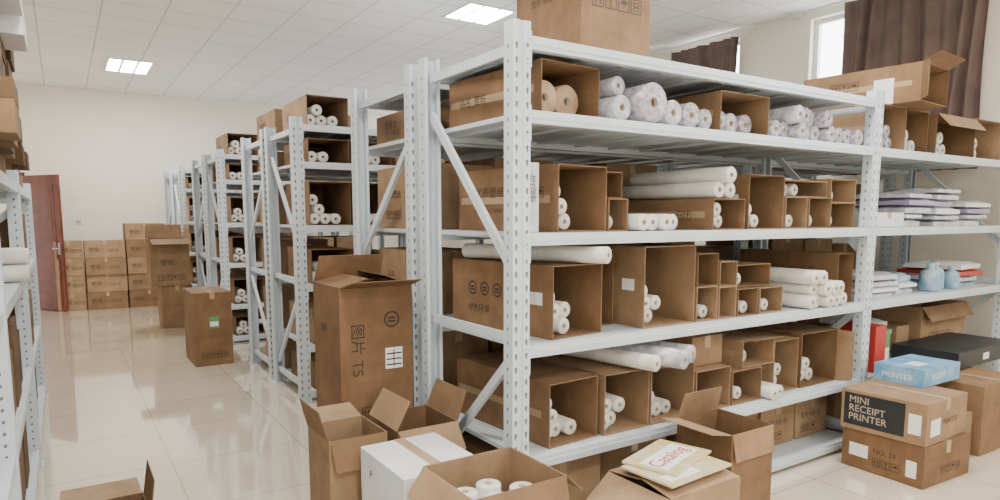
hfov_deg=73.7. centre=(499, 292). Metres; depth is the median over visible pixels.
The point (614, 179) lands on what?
carton
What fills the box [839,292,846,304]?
paper roll
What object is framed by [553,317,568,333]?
paper roll
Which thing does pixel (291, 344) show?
carton
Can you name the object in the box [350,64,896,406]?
storage rack
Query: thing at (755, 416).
carton
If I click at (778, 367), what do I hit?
paper roll
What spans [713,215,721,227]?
paper roll
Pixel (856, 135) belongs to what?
paper roll
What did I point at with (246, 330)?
paper roll
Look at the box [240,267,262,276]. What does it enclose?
carton
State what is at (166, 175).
storage rack
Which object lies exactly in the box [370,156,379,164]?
paper roll
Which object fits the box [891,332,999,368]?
carton
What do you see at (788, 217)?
paper roll
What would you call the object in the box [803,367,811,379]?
paper roll
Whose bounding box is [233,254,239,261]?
paper roll
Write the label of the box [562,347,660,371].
paper roll
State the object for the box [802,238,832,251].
carton
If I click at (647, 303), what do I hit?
paper roll
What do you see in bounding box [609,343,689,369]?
paper roll
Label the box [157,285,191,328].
carton
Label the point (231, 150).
paper roll
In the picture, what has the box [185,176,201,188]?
carton
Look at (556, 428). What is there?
paper roll
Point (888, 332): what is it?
carton
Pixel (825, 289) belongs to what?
paper roll
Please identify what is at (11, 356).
carton
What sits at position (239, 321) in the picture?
paper roll
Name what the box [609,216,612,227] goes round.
paper roll
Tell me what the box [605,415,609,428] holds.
paper roll
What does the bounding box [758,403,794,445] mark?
carton
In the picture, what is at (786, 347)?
carton
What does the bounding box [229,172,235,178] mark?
paper roll
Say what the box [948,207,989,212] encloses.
paper packet
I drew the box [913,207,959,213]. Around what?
paper packet
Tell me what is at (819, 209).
carton
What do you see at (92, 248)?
carton
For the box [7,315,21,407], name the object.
carton
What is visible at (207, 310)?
carton
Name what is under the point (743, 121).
paper roll
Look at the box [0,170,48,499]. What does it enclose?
storage rack
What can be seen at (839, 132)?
paper roll
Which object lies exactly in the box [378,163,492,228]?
carton
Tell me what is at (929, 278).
plastic bottle
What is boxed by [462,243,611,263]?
paper roll
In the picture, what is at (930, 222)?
paper packet
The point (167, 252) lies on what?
carton
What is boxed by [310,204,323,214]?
paper roll
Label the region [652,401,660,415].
paper roll
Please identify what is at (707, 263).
carton
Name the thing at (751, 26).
curtain rod
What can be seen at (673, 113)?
paper roll
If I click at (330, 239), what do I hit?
carton
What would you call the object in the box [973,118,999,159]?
carton
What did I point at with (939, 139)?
paper roll
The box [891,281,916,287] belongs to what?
paper packet
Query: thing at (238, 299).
paper roll
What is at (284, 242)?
carton
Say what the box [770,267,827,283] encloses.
paper roll
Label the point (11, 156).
carton
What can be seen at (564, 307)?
paper roll
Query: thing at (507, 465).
carton
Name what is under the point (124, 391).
floor
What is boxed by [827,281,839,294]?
paper roll
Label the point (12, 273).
paper roll
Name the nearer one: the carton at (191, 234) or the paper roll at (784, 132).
the paper roll at (784, 132)
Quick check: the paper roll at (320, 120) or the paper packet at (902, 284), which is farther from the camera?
the paper roll at (320, 120)
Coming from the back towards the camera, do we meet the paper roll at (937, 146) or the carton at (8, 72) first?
the paper roll at (937, 146)
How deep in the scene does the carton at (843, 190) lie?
4.44 m
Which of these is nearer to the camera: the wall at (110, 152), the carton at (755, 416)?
the carton at (755, 416)
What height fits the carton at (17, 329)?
0.289 m
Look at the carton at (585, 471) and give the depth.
3.41 m
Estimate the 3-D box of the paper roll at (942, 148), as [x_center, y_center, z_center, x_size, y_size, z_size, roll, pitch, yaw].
[3.247,-1.119,5.330,0.089,0.090,0.533,-4,8,-33]
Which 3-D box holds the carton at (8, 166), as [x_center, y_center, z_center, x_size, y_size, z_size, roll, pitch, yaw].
[-3.310,-0.725,4.056,0.563,0.120,0.267,-4,8,-33]
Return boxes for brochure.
[621,456,731,488]
[622,439,710,476]
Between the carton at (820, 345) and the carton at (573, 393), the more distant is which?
the carton at (820, 345)
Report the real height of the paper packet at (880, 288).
0.038 m
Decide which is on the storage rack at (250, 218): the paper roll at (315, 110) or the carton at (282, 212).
the carton at (282, 212)
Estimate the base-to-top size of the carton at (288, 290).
0.368 m
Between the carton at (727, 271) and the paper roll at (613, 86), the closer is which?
the paper roll at (613, 86)
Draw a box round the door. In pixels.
[22,174,68,310]
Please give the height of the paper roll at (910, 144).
0.090 m
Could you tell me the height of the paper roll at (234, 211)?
0.091 m
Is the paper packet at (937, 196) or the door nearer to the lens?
the paper packet at (937, 196)
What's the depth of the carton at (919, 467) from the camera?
4.00 m
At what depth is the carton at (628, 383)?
3.54 m
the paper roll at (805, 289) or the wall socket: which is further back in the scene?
the wall socket
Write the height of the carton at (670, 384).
0.300 m
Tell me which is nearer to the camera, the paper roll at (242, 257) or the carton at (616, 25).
the carton at (616, 25)
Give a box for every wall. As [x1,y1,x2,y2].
[0,82,397,296]
[442,0,999,369]
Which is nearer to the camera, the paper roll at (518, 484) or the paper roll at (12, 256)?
the paper roll at (518, 484)
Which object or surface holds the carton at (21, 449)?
on the storage rack at (12, 294)
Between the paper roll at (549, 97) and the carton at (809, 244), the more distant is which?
the carton at (809, 244)
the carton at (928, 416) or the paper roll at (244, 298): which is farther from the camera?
the paper roll at (244, 298)
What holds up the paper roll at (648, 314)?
in the carton at (667, 271)
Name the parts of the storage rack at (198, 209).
upright post, upright post, upright post, upright post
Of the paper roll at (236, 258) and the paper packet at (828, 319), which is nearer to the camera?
the paper packet at (828, 319)
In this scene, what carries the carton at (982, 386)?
on the floor
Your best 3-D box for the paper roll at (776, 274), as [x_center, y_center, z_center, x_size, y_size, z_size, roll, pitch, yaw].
[1.748,-0.124,4.377,0.086,0.085,0.703,-4,8,-33]
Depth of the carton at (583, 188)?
3.35 m
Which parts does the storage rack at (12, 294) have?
upright post, upright post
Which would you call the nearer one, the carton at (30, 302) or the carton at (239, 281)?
the carton at (30, 302)
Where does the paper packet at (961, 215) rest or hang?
on the paper packet at (962, 222)
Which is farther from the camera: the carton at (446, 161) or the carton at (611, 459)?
the carton at (446, 161)
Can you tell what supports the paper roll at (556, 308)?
on the paper roll
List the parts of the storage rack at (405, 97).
upright post, upright post, upright post, upright post, upright post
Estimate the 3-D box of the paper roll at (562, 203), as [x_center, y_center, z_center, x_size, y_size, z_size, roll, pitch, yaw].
[0.121,-0.431,3.348,0.080,0.080,0.533,-5,8,-39]
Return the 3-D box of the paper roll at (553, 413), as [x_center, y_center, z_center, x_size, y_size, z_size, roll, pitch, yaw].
[0.094,0.583,3.457,0.080,0.080,0.533,-5,8,-37]
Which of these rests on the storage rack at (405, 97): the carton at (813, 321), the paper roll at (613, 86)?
the carton at (813, 321)
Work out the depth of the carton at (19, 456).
3.16 m
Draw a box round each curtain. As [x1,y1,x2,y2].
[671,36,738,72]
[831,0,988,175]
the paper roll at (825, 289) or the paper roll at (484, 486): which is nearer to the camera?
the paper roll at (484, 486)
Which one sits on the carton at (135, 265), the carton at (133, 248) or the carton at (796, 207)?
the carton at (133, 248)
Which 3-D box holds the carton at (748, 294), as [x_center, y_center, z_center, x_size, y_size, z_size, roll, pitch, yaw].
[1.233,0.017,4.170,0.181,0.160,0.740,-4,8,-33]
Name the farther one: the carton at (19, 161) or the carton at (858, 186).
the carton at (858, 186)
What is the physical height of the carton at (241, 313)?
0.236 m
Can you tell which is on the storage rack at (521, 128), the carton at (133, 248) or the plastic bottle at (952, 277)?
the plastic bottle at (952, 277)
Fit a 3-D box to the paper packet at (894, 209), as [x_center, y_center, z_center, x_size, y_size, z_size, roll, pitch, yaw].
[3.023,-0.646,5.148,0.316,0.057,0.410,-3,7,-27]
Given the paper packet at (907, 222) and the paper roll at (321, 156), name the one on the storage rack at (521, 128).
the paper packet at (907, 222)
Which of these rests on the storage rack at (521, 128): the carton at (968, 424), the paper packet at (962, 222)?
the paper packet at (962, 222)
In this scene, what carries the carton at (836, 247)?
on the storage rack at (405, 97)
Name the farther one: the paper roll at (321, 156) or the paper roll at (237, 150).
the paper roll at (237, 150)
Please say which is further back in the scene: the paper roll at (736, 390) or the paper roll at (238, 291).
the paper roll at (238, 291)
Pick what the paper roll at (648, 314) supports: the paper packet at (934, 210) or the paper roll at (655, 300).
the paper roll at (655, 300)
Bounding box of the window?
[812,14,843,78]
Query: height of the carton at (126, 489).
0.369 m
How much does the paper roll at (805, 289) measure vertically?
0.086 m
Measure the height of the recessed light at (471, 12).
0.012 m
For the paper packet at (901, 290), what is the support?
on the storage rack at (521, 128)
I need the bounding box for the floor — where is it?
[36,306,999,499]
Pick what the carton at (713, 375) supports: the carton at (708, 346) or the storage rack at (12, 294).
the carton at (708, 346)
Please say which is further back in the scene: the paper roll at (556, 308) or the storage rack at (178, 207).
the storage rack at (178, 207)
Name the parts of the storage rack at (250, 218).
upright post, upright post, upright post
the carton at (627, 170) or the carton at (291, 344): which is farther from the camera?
the carton at (291, 344)
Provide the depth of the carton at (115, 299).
11.47 m
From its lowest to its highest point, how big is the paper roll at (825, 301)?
0.086 m
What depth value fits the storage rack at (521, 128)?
3.56 m
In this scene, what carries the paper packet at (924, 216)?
on the paper packet at (930, 222)
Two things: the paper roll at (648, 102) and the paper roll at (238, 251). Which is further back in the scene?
the paper roll at (238, 251)
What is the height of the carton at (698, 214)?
0.170 m
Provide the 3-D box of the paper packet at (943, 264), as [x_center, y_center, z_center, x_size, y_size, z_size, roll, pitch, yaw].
[3.774,-0.248,5.695,0.437,0.056,0.430,-5,8,-37]
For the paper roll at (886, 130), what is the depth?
4.60 m
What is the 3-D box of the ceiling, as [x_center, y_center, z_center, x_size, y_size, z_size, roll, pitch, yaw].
[-0.648,-2.961,5.851,8.650,0.100,17.400,-4,8,-33]
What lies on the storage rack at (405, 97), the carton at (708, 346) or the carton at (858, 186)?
the carton at (858, 186)
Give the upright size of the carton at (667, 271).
0.420 m
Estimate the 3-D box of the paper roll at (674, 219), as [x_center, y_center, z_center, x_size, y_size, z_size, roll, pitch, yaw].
[0.769,-0.397,3.708,0.084,0.083,0.503,-4,8,-33]
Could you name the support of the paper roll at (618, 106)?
on the storage rack at (521, 128)
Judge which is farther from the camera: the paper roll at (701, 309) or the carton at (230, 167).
the carton at (230, 167)
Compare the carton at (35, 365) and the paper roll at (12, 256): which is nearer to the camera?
the paper roll at (12, 256)
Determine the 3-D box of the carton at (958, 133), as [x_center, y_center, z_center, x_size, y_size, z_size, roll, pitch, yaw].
[3.249,-1.208,5.286,0.621,0.292,0.821,-4,8,-33]
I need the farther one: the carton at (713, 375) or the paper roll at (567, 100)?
the carton at (713, 375)
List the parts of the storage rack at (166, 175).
upright post, upright post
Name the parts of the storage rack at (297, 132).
upright post, upright post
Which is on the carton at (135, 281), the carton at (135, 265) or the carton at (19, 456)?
the carton at (135, 265)
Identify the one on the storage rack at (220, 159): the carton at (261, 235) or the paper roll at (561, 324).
the carton at (261, 235)
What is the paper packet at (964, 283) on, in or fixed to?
on the storage rack at (521, 128)
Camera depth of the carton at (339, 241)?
9.10 m
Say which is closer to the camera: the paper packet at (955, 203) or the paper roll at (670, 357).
the paper roll at (670, 357)
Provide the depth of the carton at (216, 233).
11.51 m
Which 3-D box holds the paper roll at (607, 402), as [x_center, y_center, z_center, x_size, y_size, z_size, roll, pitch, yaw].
[0.402,0.560,3.659,0.079,0.080,0.533,-4,8,-33]
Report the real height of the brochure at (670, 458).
0.012 m
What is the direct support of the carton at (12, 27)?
on the carton at (2, 46)
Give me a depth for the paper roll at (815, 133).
4.11 m
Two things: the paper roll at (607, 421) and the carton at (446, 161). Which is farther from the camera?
the carton at (446, 161)
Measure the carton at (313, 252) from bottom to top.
0.294 m
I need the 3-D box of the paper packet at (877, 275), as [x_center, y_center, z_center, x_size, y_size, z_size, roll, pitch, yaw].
[2.617,-0.139,4.919,0.369,0.052,0.417,-4,8,-30]
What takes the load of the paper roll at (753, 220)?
in the carton at (764, 193)
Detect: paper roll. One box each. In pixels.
[1,248,29,264]
[2,265,30,282]
[228,140,238,148]
[228,147,234,153]
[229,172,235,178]
[231,208,241,214]
[231,215,237,221]
[233,247,242,254]
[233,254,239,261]
[234,147,240,154]
[234,286,245,295]
[235,172,241,179]
[235,294,241,302]
[236,215,243,221]
[236,294,246,301]
[236,317,246,327]
[236,324,243,333]
[238,254,245,261]
[238,325,248,332]
[307,104,321,116]
[307,114,315,123]
[309,151,316,161]
[310,194,317,204]
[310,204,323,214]
[310,213,319,223]
[312,261,317,271]
[314,115,325,124]
[314,152,327,161]
[317,213,329,223]
[325,116,337,125]
[328,214,340,223]
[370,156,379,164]
[457,487,477,499]
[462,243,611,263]
[476,479,500,498]
[485,491,501,496]
[509,481,531,489]
[542,80,556,111]
[550,409,557,424]
[550,421,560,436]
[553,85,577,113]
[553,303,559,319]
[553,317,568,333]
[554,300,569,317]
[557,414,575,434]
[559,198,566,214]
[559,213,569,229]
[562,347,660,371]
[599,76,624,98]
[599,95,630,119]
[605,392,624,411]
[605,398,610,413]
[605,410,615,424]
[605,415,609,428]
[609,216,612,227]
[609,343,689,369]
[621,82,666,122]
[621,181,724,199]
[628,214,649,230]
[630,166,736,185]
[634,183,734,200]
[640,340,695,362]
[644,296,650,310]
[644,309,651,322]
[646,214,657,229]
[646,294,659,309]
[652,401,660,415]
[653,396,670,413]
[655,100,681,124]
[655,214,671,229]
[668,214,677,229]
[677,102,699,126]
[695,109,711,128]
[697,304,706,317]
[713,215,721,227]
[714,202,720,215]
[721,111,726,129]
[724,113,736,131]
[732,386,740,398]
[735,115,750,132]
[737,273,740,284]
[738,300,746,312]
[748,215,757,227]
[760,298,767,309]
[761,381,782,396]
[761,384,777,399]
[768,120,780,135]
[769,105,804,123]
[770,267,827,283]
[770,268,819,284]
[770,281,817,295]
[774,362,780,374]
[779,121,788,136]
[782,292,816,308]
[784,184,797,195]
[785,215,791,226]
[787,122,807,138]
[801,357,808,369]
[802,107,810,124]
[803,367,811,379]
[805,125,810,139]
[807,110,813,126]
[808,125,819,140]
[812,110,832,127]
[815,294,819,307]
[816,282,831,295]
[818,126,835,141]
[819,294,833,306]
[827,280,844,293]
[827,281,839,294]
[833,294,839,305]
[834,127,842,142]
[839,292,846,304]
[841,129,850,143]
[849,130,862,144]
[882,125,889,137]
[882,136,884,147]
[884,137,890,147]
[906,141,914,150]
[935,144,939,153]
[936,132,942,143]
[939,144,944,153]
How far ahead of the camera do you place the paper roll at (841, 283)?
4.28 m
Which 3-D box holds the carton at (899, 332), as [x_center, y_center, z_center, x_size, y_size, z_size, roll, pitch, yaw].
[3.137,0.353,5.546,0.200,0.221,0.402,-4,8,-33]
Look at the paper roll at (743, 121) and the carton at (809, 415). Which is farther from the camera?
the carton at (809, 415)
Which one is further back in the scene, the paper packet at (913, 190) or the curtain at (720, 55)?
the curtain at (720, 55)
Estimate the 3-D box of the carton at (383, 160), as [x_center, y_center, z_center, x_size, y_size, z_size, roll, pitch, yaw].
[-1.325,-1.262,6.177,0.360,0.197,0.720,-4,8,-33]
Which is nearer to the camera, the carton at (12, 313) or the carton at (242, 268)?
the carton at (12, 313)
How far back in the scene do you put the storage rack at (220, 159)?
8.34 m
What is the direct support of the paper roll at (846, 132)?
on the storage rack at (521, 128)
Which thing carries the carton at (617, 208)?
on the storage rack at (521, 128)
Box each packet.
[530,162,538,231]
[820,314,886,324]
[852,269,897,280]
[852,280,897,286]
[852,286,898,292]
[852,292,891,297]
[855,198,934,205]
[855,205,930,212]
[856,192,931,198]
[883,188,960,193]
[884,271,909,281]
[885,287,911,293]
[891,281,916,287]
[897,267,981,275]
[903,219,918,225]
[903,260,979,269]
[904,213,921,217]
[904,214,958,218]
[908,200,952,206]
[909,273,975,281]
[910,279,975,285]
[912,219,958,225]
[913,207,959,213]
[913,219,978,225]
[920,193,958,199]
[936,213,986,217]
[946,201,990,207]
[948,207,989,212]
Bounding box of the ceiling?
[12,0,840,114]
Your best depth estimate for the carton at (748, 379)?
4.04 m
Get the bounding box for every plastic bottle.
[918,263,940,291]
[931,261,944,288]
[944,266,959,288]
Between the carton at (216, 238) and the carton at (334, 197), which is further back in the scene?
the carton at (216, 238)
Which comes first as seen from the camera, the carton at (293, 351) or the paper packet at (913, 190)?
the paper packet at (913, 190)
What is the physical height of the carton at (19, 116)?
0.120 m
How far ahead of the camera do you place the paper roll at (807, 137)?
4.07 m
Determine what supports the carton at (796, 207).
on the storage rack at (521, 128)
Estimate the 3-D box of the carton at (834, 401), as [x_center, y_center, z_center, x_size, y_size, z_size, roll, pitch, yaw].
[2.503,0.756,5.187,0.500,0.301,0.502,-4,8,-33]
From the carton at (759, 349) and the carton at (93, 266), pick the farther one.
the carton at (93, 266)
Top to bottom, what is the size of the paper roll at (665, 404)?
0.078 m
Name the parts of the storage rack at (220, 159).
upright post, upright post, upright post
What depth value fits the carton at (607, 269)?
3.58 m
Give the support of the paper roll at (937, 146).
in the carton at (958, 133)
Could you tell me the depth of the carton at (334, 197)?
6.04 m
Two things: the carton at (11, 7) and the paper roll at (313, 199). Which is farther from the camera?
the paper roll at (313, 199)
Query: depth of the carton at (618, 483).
2.79 m
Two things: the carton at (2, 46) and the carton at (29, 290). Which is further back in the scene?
the carton at (29, 290)
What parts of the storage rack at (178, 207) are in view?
upright post, upright post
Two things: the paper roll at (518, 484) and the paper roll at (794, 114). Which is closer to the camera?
the paper roll at (518, 484)
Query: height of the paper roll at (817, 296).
0.086 m
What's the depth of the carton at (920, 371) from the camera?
4.33 m
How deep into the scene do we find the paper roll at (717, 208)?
3.71 m
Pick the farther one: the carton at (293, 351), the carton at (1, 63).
the carton at (293, 351)
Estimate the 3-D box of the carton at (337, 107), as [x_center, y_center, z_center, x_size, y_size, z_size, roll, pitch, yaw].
[-1.652,-1.567,5.926,0.361,0.250,0.720,-4,8,-33]
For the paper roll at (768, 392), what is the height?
0.076 m
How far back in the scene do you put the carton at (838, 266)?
4.55 m
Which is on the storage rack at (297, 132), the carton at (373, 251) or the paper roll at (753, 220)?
the carton at (373, 251)
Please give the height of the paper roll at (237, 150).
0.091 m
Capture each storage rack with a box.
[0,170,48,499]
[163,169,333,235]
[170,166,352,286]
[191,155,402,286]
[203,149,405,343]
[240,129,483,379]
[264,116,395,402]
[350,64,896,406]
[418,18,999,471]
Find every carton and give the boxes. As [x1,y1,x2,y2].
[0,0,22,15]
[0,8,27,51]
[0,36,5,65]
[0,57,3,75]
[0,76,18,109]
[0,97,20,140]
[0,140,17,148]
[0,148,14,153]
[0,151,4,172]
[0,219,9,247]
[3,149,14,158]
[5,50,14,71]
[5,60,12,76]
[5,145,25,166]
[6,164,13,169]
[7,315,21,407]
[9,306,14,315]
[9,349,16,414]
[14,167,20,185]
[17,151,29,170]
[17,329,22,382]
[18,116,22,141]
[19,443,25,499]
[19,456,23,499]
[22,214,26,247]
[22,420,29,488]
[28,289,33,325]
[29,294,34,344]
[35,365,37,399]
[53,240,82,258]
[55,258,84,276]
[56,276,85,293]
[57,293,86,311]
[59,459,154,499]
[83,240,125,257]
[84,257,126,275]
[86,274,127,292]
[86,290,128,309]
[122,223,163,239]
[124,240,145,256]
[126,257,146,273]
[127,273,156,290]
[128,289,157,306]
[129,224,190,286]
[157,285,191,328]
[183,286,233,366]
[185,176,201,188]
[186,198,203,220]
[189,232,204,251]
[190,259,206,283]
[212,167,215,181]
[214,199,217,221]
[215,232,238,236]
[215,237,219,257]
[216,133,257,155]
[217,269,245,286]
[225,163,258,179]
[226,197,260,222]
[228,235,261,262]
[230,274,263,303]
[232,309,264,335]
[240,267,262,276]
[255,234,292,237]
[257,109,282,140]
[258,151,283,171]
[260,189,285,223]
[261,237,327,274]
[263,284,312,327]
[265,333,296,367]
[282,94,348,130]
[284,138,349,165]
[285,181,350,224]
[287,246,351,283]
[289,298,314,343]
[291,348,315,388]
[299,398,386,499]
[307,236,333,246]
[313,254,422,418]
[323,235,371,248]
[349,142,390,164]
[350,183,377,224]
[352,248,378,254]
[361,432,472,499]
[369,378,466,448]
[376,105,449,144]
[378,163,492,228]
[379,247,464,313]
[391,157,444,165]
[407,447,582,499]
[442,330,487,385]
[445,160,465,163]
[449,58,599,127]
[453,258,601,339]
[457,350,597,448]
[459,163,606,231]
[462,158,552,168]
[462,434,600,499]
[488,340,503,351]
[517,0,650,56]
[534,354,649,435]
[562,243,695,328]
[586,467,740,499]
[587,163,656,200]
[600,436,665,480]
[601,249,613,324]
[606,198,627,230]
[607,171,621,197]
[628,198,745,229]
[647,241,694,244]
[648,362,694,424]
[659,332,721,366]
[661,386,773,499]
[666,434,676,442]
[667,90,769,134]
[694,286,717,321]
[694,363,730,413]
[695,252,718,286]
[696,245,769,260]
[705,238,802,250]
[716,260,737,286]
[716,330,781,367]
[717,286,736,318]
[722,174,784,228]
[729,366,761,405]
[734,328,798,390]
[736,286,757,316]
[737,261,770,286]
[740,249,853,301]
[744,322,854,387]
[747,413,757,419]
[750,285,782,313]
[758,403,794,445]
[783,197,807,228]
[784,180,826,197]
[793,395,826,438]
[797,316,828,325]
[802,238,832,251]
[803,179,856,202]
[804,50,965,111]
[806,197,831,227]
[826,391,841,417]
[830,203,854,227]
[832,103,906,149]
[832,243,855,268]
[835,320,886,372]
[840,379,967,447]
[841,426,970,489]
[854,212,903,226]
[855,184,860,208]
[871,299,973,339]
[873,354,959,387]
[885,329,890,359]
[887,322,908,352]
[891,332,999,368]
[906,108,928,151]
[927,113,985,156]
[933,367,999,456]
[965,411,972,433]
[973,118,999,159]
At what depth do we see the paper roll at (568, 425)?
3.33 m
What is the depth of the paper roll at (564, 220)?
3.19 m
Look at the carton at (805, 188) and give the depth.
4.29 m
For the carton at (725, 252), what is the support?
on the storage rack at (405, 97)
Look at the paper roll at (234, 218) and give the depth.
8.34 m
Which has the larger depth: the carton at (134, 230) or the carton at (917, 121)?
the carton at (134, 230)
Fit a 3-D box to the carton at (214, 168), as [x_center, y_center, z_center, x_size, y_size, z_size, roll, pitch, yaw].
[-3.898,-1.637,9.407,0.398,0.211,0.702,-4,8,-33]
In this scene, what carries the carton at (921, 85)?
on the carton at (895, 116)
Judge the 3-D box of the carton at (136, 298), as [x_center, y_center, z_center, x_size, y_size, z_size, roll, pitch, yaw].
[-6.337,0.064,12.013,0.620,0.291,0.502,-4,8,-33]
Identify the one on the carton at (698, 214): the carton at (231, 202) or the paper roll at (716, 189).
the paper roll at (716, 189)
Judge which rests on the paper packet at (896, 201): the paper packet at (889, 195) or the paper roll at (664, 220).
the paper packet at (889, 195)
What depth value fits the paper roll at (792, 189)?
4.15 m
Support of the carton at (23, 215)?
on the storage rack at (12, 294)
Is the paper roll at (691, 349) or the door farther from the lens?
the door
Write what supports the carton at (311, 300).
on the storage rack at (297, 132)
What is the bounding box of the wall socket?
[75,219,82,223]
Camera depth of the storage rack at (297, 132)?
5.72 m
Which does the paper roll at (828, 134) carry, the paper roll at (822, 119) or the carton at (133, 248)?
the paper roll at (822, 119)
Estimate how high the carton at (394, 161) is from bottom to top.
0.178 m
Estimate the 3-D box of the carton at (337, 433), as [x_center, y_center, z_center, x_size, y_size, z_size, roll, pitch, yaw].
[-0.749,0.852,3.133,0.310,0.736,0.484,-4,8,-33]
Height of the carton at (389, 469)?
0.586 m
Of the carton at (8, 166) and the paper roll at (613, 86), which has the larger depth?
the carton at (8, 166)
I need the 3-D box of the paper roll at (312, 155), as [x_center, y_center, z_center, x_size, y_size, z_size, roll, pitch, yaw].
[-1.743,-1.183,5.878,0.091,0.092,0.533,-4,8,-33]
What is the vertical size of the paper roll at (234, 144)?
0.092 m
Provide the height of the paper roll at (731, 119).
0.115 m
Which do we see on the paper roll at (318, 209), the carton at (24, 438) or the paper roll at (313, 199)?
the paper roll at (313, 199)
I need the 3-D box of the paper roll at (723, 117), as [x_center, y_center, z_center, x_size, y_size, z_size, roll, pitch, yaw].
[1.067,-0.967,3.882,0.116,0.115,0.533,-4,8,-33]
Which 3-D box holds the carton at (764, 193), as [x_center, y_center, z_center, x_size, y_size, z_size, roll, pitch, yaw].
[1.346,-0.563,4.178,0.331,0.310,0.740,-4,8,-33]
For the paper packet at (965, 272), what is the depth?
5.62 m
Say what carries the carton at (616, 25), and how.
on the storage rack at (521, 128)
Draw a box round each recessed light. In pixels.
[103,57,154,74]
[441,2,516,25]
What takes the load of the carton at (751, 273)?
on the carton at (748, 294)
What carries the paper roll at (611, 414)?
in the carton at (628, 383)
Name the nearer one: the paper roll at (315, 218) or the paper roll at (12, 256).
the paper roll at (12, 256)
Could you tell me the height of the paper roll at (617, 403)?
0.080 m
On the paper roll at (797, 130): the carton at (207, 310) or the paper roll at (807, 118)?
the paper roll at (807, 118)
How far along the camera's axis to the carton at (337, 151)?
5.95 m
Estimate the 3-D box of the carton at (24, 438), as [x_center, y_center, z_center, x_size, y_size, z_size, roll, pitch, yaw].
[-2.856,0.896,3.541,0.562,0.316,0.312,-4,8,-33]
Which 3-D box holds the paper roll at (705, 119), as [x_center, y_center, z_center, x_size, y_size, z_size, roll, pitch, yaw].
[0.915,-0.947,3.779,0.109,0.110,0.623,-4,8,-33]
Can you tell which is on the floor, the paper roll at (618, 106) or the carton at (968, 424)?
the carton at (968, 424)
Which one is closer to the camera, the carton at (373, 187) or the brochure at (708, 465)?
the brochure at (708, 465)
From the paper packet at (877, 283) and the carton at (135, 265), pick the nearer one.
the paper packet at (877, 283)
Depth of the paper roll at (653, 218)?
3.39 m
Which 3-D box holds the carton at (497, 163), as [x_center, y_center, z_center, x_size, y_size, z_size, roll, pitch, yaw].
[-0.036,-0.654,4.460,0.442,0.428,0.702,-4,8,-33]
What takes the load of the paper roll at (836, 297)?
on the storage rack at (521, 128)
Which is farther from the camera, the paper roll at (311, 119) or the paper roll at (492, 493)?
the paper roll at (311, 119)
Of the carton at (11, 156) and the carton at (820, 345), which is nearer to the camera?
the carton at (11, 156)
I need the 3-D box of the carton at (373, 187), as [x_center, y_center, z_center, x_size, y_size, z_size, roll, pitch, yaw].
[-1.325,-0.825,6.226,0.360,0.369,0.720,-4,8,-33]
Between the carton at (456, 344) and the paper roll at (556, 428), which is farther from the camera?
the carton at (456, 344)
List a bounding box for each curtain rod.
[658,25,753,52]
[787,0,852,17]
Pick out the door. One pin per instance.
(45, 189)
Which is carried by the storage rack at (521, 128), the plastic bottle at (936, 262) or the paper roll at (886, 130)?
the plastic bottle at (936, 262)
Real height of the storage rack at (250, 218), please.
2.435 m
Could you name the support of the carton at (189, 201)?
on the storage rack at (178, 207)
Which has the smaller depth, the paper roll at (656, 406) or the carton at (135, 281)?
the paper roll at (656, 406)
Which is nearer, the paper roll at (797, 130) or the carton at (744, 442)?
the carton at (744, 442)
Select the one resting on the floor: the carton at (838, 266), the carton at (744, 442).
the carton at (744, 442)
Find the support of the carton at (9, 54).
on the carton
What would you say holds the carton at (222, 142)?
on the storage rack at (220, 159)
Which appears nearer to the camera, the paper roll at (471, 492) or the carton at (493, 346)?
the paper roll at (471, 492)
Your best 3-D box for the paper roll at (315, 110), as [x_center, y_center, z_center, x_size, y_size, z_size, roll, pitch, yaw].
[-1.688,-1.566,5.835,0.092,0.092,0.533,-4,8,-33]
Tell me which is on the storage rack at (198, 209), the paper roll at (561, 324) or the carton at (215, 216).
the carton at (215, 216)
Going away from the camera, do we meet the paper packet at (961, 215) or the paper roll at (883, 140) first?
the paper roll at (883, 140)
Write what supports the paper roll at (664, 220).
on the storage rack at (521, 128)
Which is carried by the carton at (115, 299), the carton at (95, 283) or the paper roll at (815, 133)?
the carton at (95, 283)
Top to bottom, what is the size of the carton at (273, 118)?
0.264 m
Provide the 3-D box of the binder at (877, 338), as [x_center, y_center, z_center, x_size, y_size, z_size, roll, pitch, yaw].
[2.595,0.381,4.819,0.141,0.330,0.300,-4,8,-33]
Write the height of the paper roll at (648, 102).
0.188 m
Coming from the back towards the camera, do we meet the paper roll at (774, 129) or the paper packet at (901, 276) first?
the paper packet at (901, 276)
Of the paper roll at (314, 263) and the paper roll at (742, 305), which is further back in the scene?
the paper roll at (314, 263)
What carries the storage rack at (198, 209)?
on the floor
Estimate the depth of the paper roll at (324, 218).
5.75 m
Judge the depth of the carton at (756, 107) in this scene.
3.81 m
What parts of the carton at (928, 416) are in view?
printed panel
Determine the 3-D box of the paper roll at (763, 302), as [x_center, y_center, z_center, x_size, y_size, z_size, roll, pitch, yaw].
[1.454,0.045,4.250,0.072,0.071,0.533,-4,8,-33]
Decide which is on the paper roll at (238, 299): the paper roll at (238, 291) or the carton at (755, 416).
the paper roll at (238, 291)
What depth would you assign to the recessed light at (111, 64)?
9.91 m
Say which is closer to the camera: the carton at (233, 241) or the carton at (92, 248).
the carton at (233, 241)
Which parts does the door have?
handle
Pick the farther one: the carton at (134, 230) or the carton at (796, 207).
the carton at (134, 230)
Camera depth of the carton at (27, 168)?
4.46 m
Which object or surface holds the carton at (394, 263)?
on the storage rack at (405, 97)
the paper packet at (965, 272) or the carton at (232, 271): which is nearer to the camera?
the paper packet at (965, 272)
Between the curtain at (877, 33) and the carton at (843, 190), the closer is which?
the carton at (843, 190)

